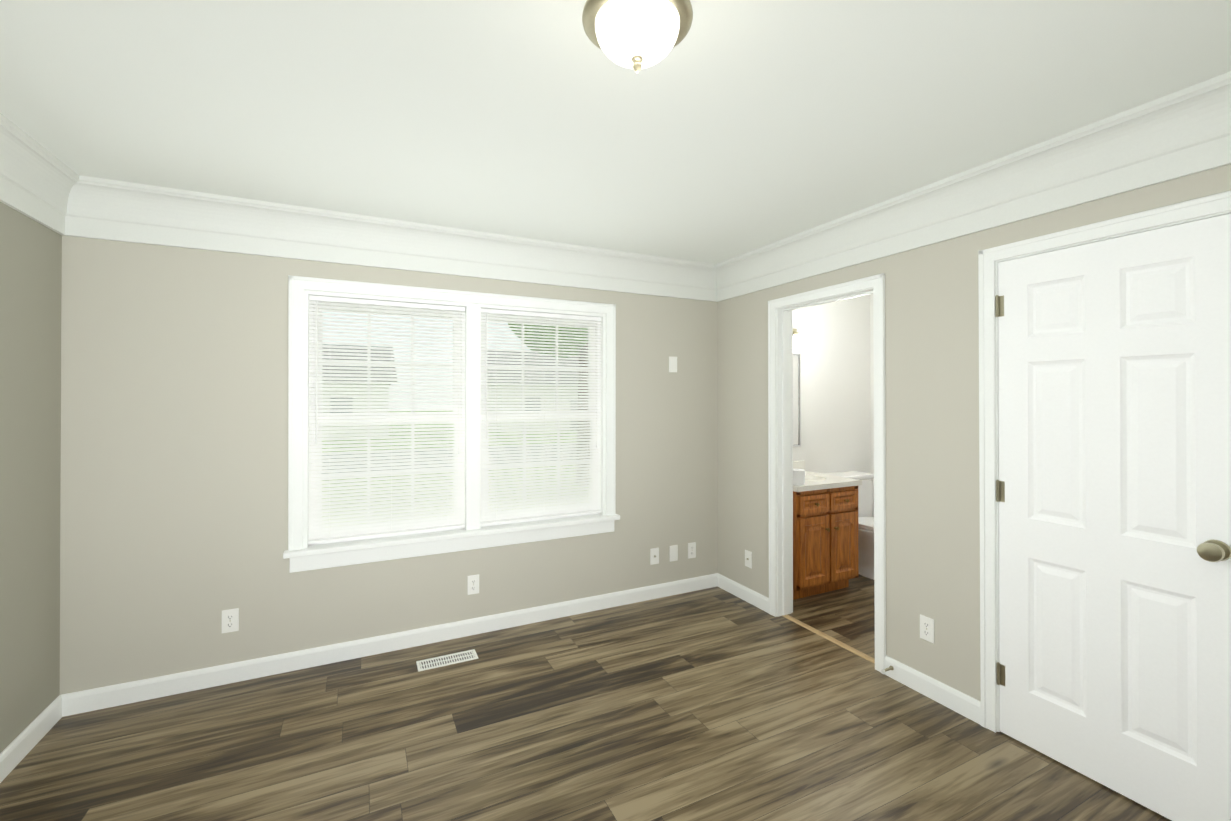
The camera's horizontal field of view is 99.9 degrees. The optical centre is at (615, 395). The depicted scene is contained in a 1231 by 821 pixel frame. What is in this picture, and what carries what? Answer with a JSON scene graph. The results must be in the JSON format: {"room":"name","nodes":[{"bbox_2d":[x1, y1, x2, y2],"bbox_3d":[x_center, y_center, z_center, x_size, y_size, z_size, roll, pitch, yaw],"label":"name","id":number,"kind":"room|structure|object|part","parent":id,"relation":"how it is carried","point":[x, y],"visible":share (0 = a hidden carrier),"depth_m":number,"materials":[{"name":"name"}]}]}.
{"room":"empty bedroom","nodes":[
{"label":"empty bedroom","id":0,"kind":"room"},
{"bbox_2d":[0,202,61,752],"bbox_3d":[-1.604,0.222,0.350,0.150,2.420,4.350,0,0,-26],"label":"wall","id":1,"kind":"structure","parent":0,"point":[30,358],"depth_m":2.11,"materials":[{"name":"beige paint"}]},
{"bbox_2d":[0,693,67,782],"bbox_3d":[-1.564,1.385,0.449,0.014,0.095,4.200,0,0,-26],"label":"baseboard","id":2,"kind":"structure","parent":1,"relation":"attached to","point":[16,750],"depth_m":2.11,"materials":[{"name":"white wood"}]},
{"bbox_2d":[0,113,83,236],"bbox_3d":[-1.531,-0.860,0.475,0.088,0.255,4.200,0,0,-26],"label":"crown molding","id":3,"kind":"structure","parent":1,"relation":"attached to","point":[34,182],"depth_m":2.10,"materials":[{"name":"paint"}]},
{"bbox_2d":[60,235,870,694],"bbox_3d":[-0.122,0.236,3.592,5.680,2.420,0.150,0,0,-26],"label":"wall","id":4,"kind":"structure","parent":0,"point":[174,467],"depth_m":2.65,"materials":[{"name":"beige paint"}]},
{"bbox_2d":[222,608,238,632],"bbox_3d":[-1.938,1.132,2.603,0.070,0.115,0.007,0,0,-26],"label":"electrical outlet","id":5,"kind":"object","parent":4,"relation":"attached to","point":[230,620],"visible":1,"depth_m":2.60,"materials":[{"name":"plastic"}]},
{"bbox_2d":[64,573,715,715],"bbox_3d":[-0.843,1.397,3.139,3.630,0.095,0.014,0,0,-26],"label":"baseboard","id":6,"kind":"structure","parent":4,"relation":"attached to","point":[83,701],"depth_m":2.83,"materials":[{"name":"white wood"}]},
{"bbox_2d":[76,176,715,301],"bbox_3d":[-0.840,-0.848,3.110,3.480,0.255,0.088,0,0,-26],"label":"crown molding","id":7,"kind":"structure","parent":4,"relation":"attached to","point":[114,210],"depth_m":2.84,"materials":[{"name":"paint"}]},
{"bbox_2d":[283,514,619,558],"bbox_3d":[-0.857,0.827,3.129,1.945,0.030,0.085,0,0,-26],"label":"window sill","id":8,"kind":"structure","parent":4,"relation":"attached to","point":[365,544],"depth_m":3.02,"materials":[{"name":"white wood"}]},
{"bbox_2d":[288,275,615,572],"bbox_3d":[-0.887,0.151,3.194,1.910,1.558,0.157,0,0,-26],"label":"window","id":9,"kind":"structure","parent":4,"relation":"in","point":[551,416],"depth_m":3.09,"materials":[{"name":"plastic"}]},
{"bbox_2d":[467,574,478,594],"bbox_3d":[-0.860,1.144,3.135,0.070,0.115,0.007,0,0,-26],"label":"electrical outlet","id":10,"kind":"object","parent":4,"relation":"attached to","point":[472,584],"visible":1,"depth_m":3.13,"materials":[{"name":"plastic"}]},
{"bbox_2d":[650,548,658,564],"bbox_3d":[0.282,1.147,3.695,0.070,0.115,0.016,0,0,-26],"label":"electrical outlet","id":11,"kind":"object","parent":4,"relation":"attached to","point":[654,555],"visible":1,"depth_m":3.70,"materials":[{"name":"plastic"}]},
{"bbox_2d":[669,356,676,371],"bbox_3d":[0.420,-0.228,3.775,0.070,0.115,0.006,0,0,-26],"label":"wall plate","id":12,"kind":"object","parent":4,"relation":"attached to","point":[672,364],"visible":1,"depth_m":3.77,"materials":[{"name":"plastic"}]},
{"bbox_2d":[669,545,677,561],"bbox_3d":[0.424,1.147,3.770,0.070,0.115,0.006,0,0,-26],"label":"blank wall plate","id":13,"kind":"object","parent":4,"relation":"attached to","point":[673,552],"visible":1,"depth_m":3.77,"materials":[{"name":"plastic"}]},
{"bbox_2d":[688,542,695,558],"bbox_3d":[0.567,1.147,3.841,0.070,0.115,0.007,0,0,-26],"label":"electrical outlet","id":14,"kind":"object","parent":4,"relation":"attached to","point":[691,550],"visible":1,"depth_m":3.84,"materials":[{"name":"plastic"}]},
{"bbox_2d":[793,353,800,446],"bbox_3d":[1.288,0.034,4.194,0.560,0.773,0.022,0,0,-26],"label":"bathroom mirror","id":15,"kind":"object","parent":4,"relation":"attached to","point":[796,399],"visible":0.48,"depth_m":4.30,"materials":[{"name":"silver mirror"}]},
{"bbox_2d":[793,328,804,348],"bbox_3d":[1.316,-0.471,4.139,0.480,0.170,0.147,0,0,-26],"label":"sconce","id":16,"kind":"object","parent":4,"relation":"attached to","point":[798,342],"visible":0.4,"depth_m":4.17,"materials":[{"name":"white glass"}]},
{"bbox_2d":[0,574,1171,820],"bbox_3d":[0.841,1.498,1.637,5.680,0.120,4.500,0,0,-26],"label":"floor","id":17,"kind":"structure","parent":0,"point":[714,704],"depth_m":2.16,"materials":[{"name":"wood"}]},
{"bbox_2d":[416,649,477,671],"bbox_3d":[-0.915,1.440,2.822,0.311,0.005,0.110,0,0,-26],"label":"floor vent","id":18,"kind":"object","parent":17,"relation":"in","point":[444,660],"visible":1,"depth_m":2.82,"materials":[{"name":"plastic"}]},
{"bbox_2d":[793,460,861,599],"bbox_3d":[1.417,0.986,3.931,0.647,0.923,0.592,0,0,-26],"label":"bathroom vanity","id":19,"kind":"object","parent":17,"relation":"on","point":[825,535],"visible":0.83,"depth_m":3.69,"materials":[{"name":"brown wood"}]},
{"bbox_3d":[1.396,0.759,3.635,0.278,0.125,0.018,0,0,-26],"label":"drawer","id":20,"kind":"part","parent":19,"relation":"part of","materials":[{"name":"brown wood"}]},
{"bbox_3d":[1.396,1.087,3.634,0.278,0.475,0.018,0,0,-26],"label":"door","id":21,"kind":"part","parent":19,"relation":"part of","materials":[{"name":"brown wood"}]},
{"bbox_3d":[1.663,0.760,3.767,0.278,0.125,0.018,0,0,-26],"label":"drawer","id":22,"kind":"part","parent":19,"relation":"part of","materials":[{"name":"brown wood"}]},
{"bbox_3d":[1.663,1.088,3.766,0.278,0.475,0.018,0,0,-26],"label":"door","id":23,"kind":"part","parent":19,"relation":"part of","materials":[{"name":"brown wood"}]},
{"bbox_2d":[782,615,874,663],"bbox_3d":[1.271,1.441,3.087,0.045,0.007,0.712,0,0,-26],"label":"threshold","id":24,"kind":"object","parent":17,"relation":"on","point":[840,643],"visible":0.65,"depth_m":3.05,"materials":[{"name":"brown wood"}]},
{"bbox_2d":[824,471,873,579],"bbox_3d":[2.088,1.057,4.196,0.424,0.785,0.704,0,0,-26],"label":"toilet","id":25,"kind":"object","parent":17,"relation":"on","point":[865,530],"visible":0.19,"depth_m":4.21,"materials":[{"name":"ceramic"}]},
{"bbox_3d":[1.980,0.684,4.415,0.424,0.039,0.219,0,0,-26],"label":"tank lid","id":26,"kind":"part","parent":25,"relation":"part of","materials":[{"name":"ceramic"}]},
{"bbox_3d":[1.982,0.927,4.410,0.400,0.445,0.218,0,0,-26],"label":"tank","id":27,"kind":"part","parent":25,"relation":"part of","materials":[{"name":"ceramic"}]},
{"bbox_3d":[2.131,1.029,4.107,0.372,0.040,0.507,0,0,-26],"label":"seat lid","id":28,"kind":"part","parent":25,"relation":"part of","materials":[{"name":"ceramic"}]},
{"bbox_3d":[2.127,1.250,4.114,0.370,0.398,0.520,0,0,-26],"label":"bowl","id":29,"kind":"part","parent":25,"relation":"part of","materials":[{"name":"ceramic"}]},
{"bbox_2d":[0,0,1230,264],"bbox_3d":[0.841,-1.042,1.648,5.680,0.120,4.500,0,0,-26],"label":"ceiling","id":30,"kind":"structure","parent":0,"point":[722,130],"depth_m":1.72,"materials":[{"name":"paint"}]},
{"bbox_2d":[582,0,692,72],"bbox_3d":[0.053,-0.886,1.267,0.270,0.194,0.270,0,0,-26],"label":"flush-mount ceiling light","id":31,"kind":"object","parent":30,"relation":"attached to","point":[637,36],"visible":1,"depth_m":1.22,"materials":[{"name":"white glass"}]},
{"bbox_2d":[870,294,873,516],"bbox_3d":[3.353,0.233,2.800,0.150,2.420,4.350,0,0,-26],"label":"wall","id":32,"kind":"structure","parent":0,"point":[871,391],"depth_m":4.70,"materials":[{"name":"paint"}]},
{"bbox_2d":[718,164,1230,700],"bbox_3d":[1.765,0.230,2.099,0.120,2.420,4.200,0,0,-26],"label":"wall","id":33,"kind":"structure","parent":0,"point":[932,434],"depth_m":2.52,"materials":[{"name":"beige paint"}]},
{"bbox_2d":[716,573,768,612],"bbox_3d":[0.907,1.399,3.678,0.014,0.095,0.540,0,0,-26],"label":"baseboard","id":34,"kind":"structure","parent":33,"relation":"attached to","point":[744,593],"depth_m":3.66,"materials":[{"name":"white wood"}]},
{"bbox_2d":[745,550,751,568],"bbox_3d":[0.928,1.147,3.634,0.016,0.115,0.070,0,0,-26],"label":"electrical outlet","id":35,"kind":"object","parent":33,"relation":"attached to","point":[748,558],"visible":1,"depth_m":3.63,"materials":[{"name":"plastic"}]},
{"bbox_2d":[768,273,885,673],"bbox_3d":[1.272,0.405,3.093,0.161,2.078,0.845,0,0,-26],"label":"trim","id":36,"kind":"structure","parent":33,"relation":"attached to","point":[780,407],"depth_m":3.39,"materials":[{"name":"white wood"}]},
{"bbox_2d":[920,614,933,643],"bbox_3d":[1.498,1.121,2.490,0.007,0.115,0.070,0,0,-26],"label":"electrical outlet","id":37,"kind":"object","parent":33,"relation":"attached to","point":[926,628],"visible":1,"depth_m":2.49,"materials":[{"name":"plastic"}]},
{"bbox_2d":[885,655,980,724],"bbox_3d":[1.502,1.394,2.474,0.014,0.095,0.465,0,0,-26],"label":"baseboard","id":38,"kind":"structure","parent":33,"relation":"attached to","point":[953,699],"depth_m":2.44,"materials":[{"name":"white wood"}]},
{"bbox_2d":[881,666,893,672],"bbox_3d":[1.377,1.390,2.627,0.076,0.022,0.022,0,0,-26],"label":"spring door stop","id":39,"kind":"object","parent":38,"relation":"attached to","point":[887,669],"visible":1,"depth_m":2.63,"materials":[{"name":"silver metal"}]},
{"bbox_2d":[716,71,1230,301],"bbox_3d":[1.671,-0.853,2.058,0.088,0.255,4.200,0,0,-26],"label":"crown molding","id":40,"kind":"structure","parent":33,"relation":"attached to","point":[1174,135],"depth_m":2.10,"materials":[{"name":"paint"}]},
{"bbox_2d":[978,190,1230,732],"bbox_3d":[1.837,0.400,1.928,0.141,2.078,0.825,0,0,-26],"label":"door frame","id":41,"kind":"structure","parent":33,"relation":"attached to","point":[1188,211],"depth_m":2.22,"materials":[{"name":"white wood"}]},
{"bbox_2d":[995,214,1230,820],"bbox_3d":[1.776,0.430,1.902,0.106,2.002,0.698,0,0,-26],"label":"closet door","id":42,"kind":"structure","parent":33,"relation":"in","point":[1113,499],"depth_m":1.86,"materials":[{"name":"paint"}]},
{"bbox_3d":[1.887,0.492,1.636,0.070,0.066,0.066,0,0,-26],"label":"knob","id":43,"kind":"part","parent":42,"relation":"part of","materials":[{"name":"silver metal"}]},
{"label":"outside","id":44,"kind":"structure","parent":0,"visible":0},
{"bbox_2d":[322,411,586,526],"bbox_3d":[-20.763,2.343,41.721,120.000,0.050,86.480,0,0,-26],"label":"lawn","id":45,"kind":"structure","parent":44,"point":[437,473],"depth_m":21.86,"materials":[{"name":"green plant"}]},
{"bbox_2d":[322,344,396,437],"bbox_3d":[-18.696,-0.341,28.521,11.800,5.200,8.800,0,0,-26],"label":"house","id":46,"kind":"structure","parent":45,"relation":"on","point":[356,384],"depth_m":27.06,"materials":[{"name":"white"}]},
{"bbox_2d":[322,444,576,473],"bbox_3d":[-8.687,2.203,17.282,120.000,0.009,7.000,0,0,-26],"label":"street","id":47,"kind":"structure","parent":45,"relation":"on","point":[440,460],"depth_m":18.47,"materials":[{"name":"grey asphalt"}]},
{"bbox_2d":[487,351,578,431],"bbox_3d":[-4.341,-0.399,37.846,10.800,5.400,8.800,0,0,-26],"label":"house","id":48,"kind":"structure","parent":45,"relation":"on","point":[531,386],"depth_m":33.75,"materials":[{"name":"white"}]},
{"bbox_2d":[508,324,589,484],"bbox_3d":[-0.782,-2.441,12.586,5.346,9.256,5.637,0,0,-26],"label":"tree","id":49,"kind":"object","parent":45,"relation":"on","point":[561,356],"depth_m":12.58,"materials":[{"name":"green plant"}]}
]}

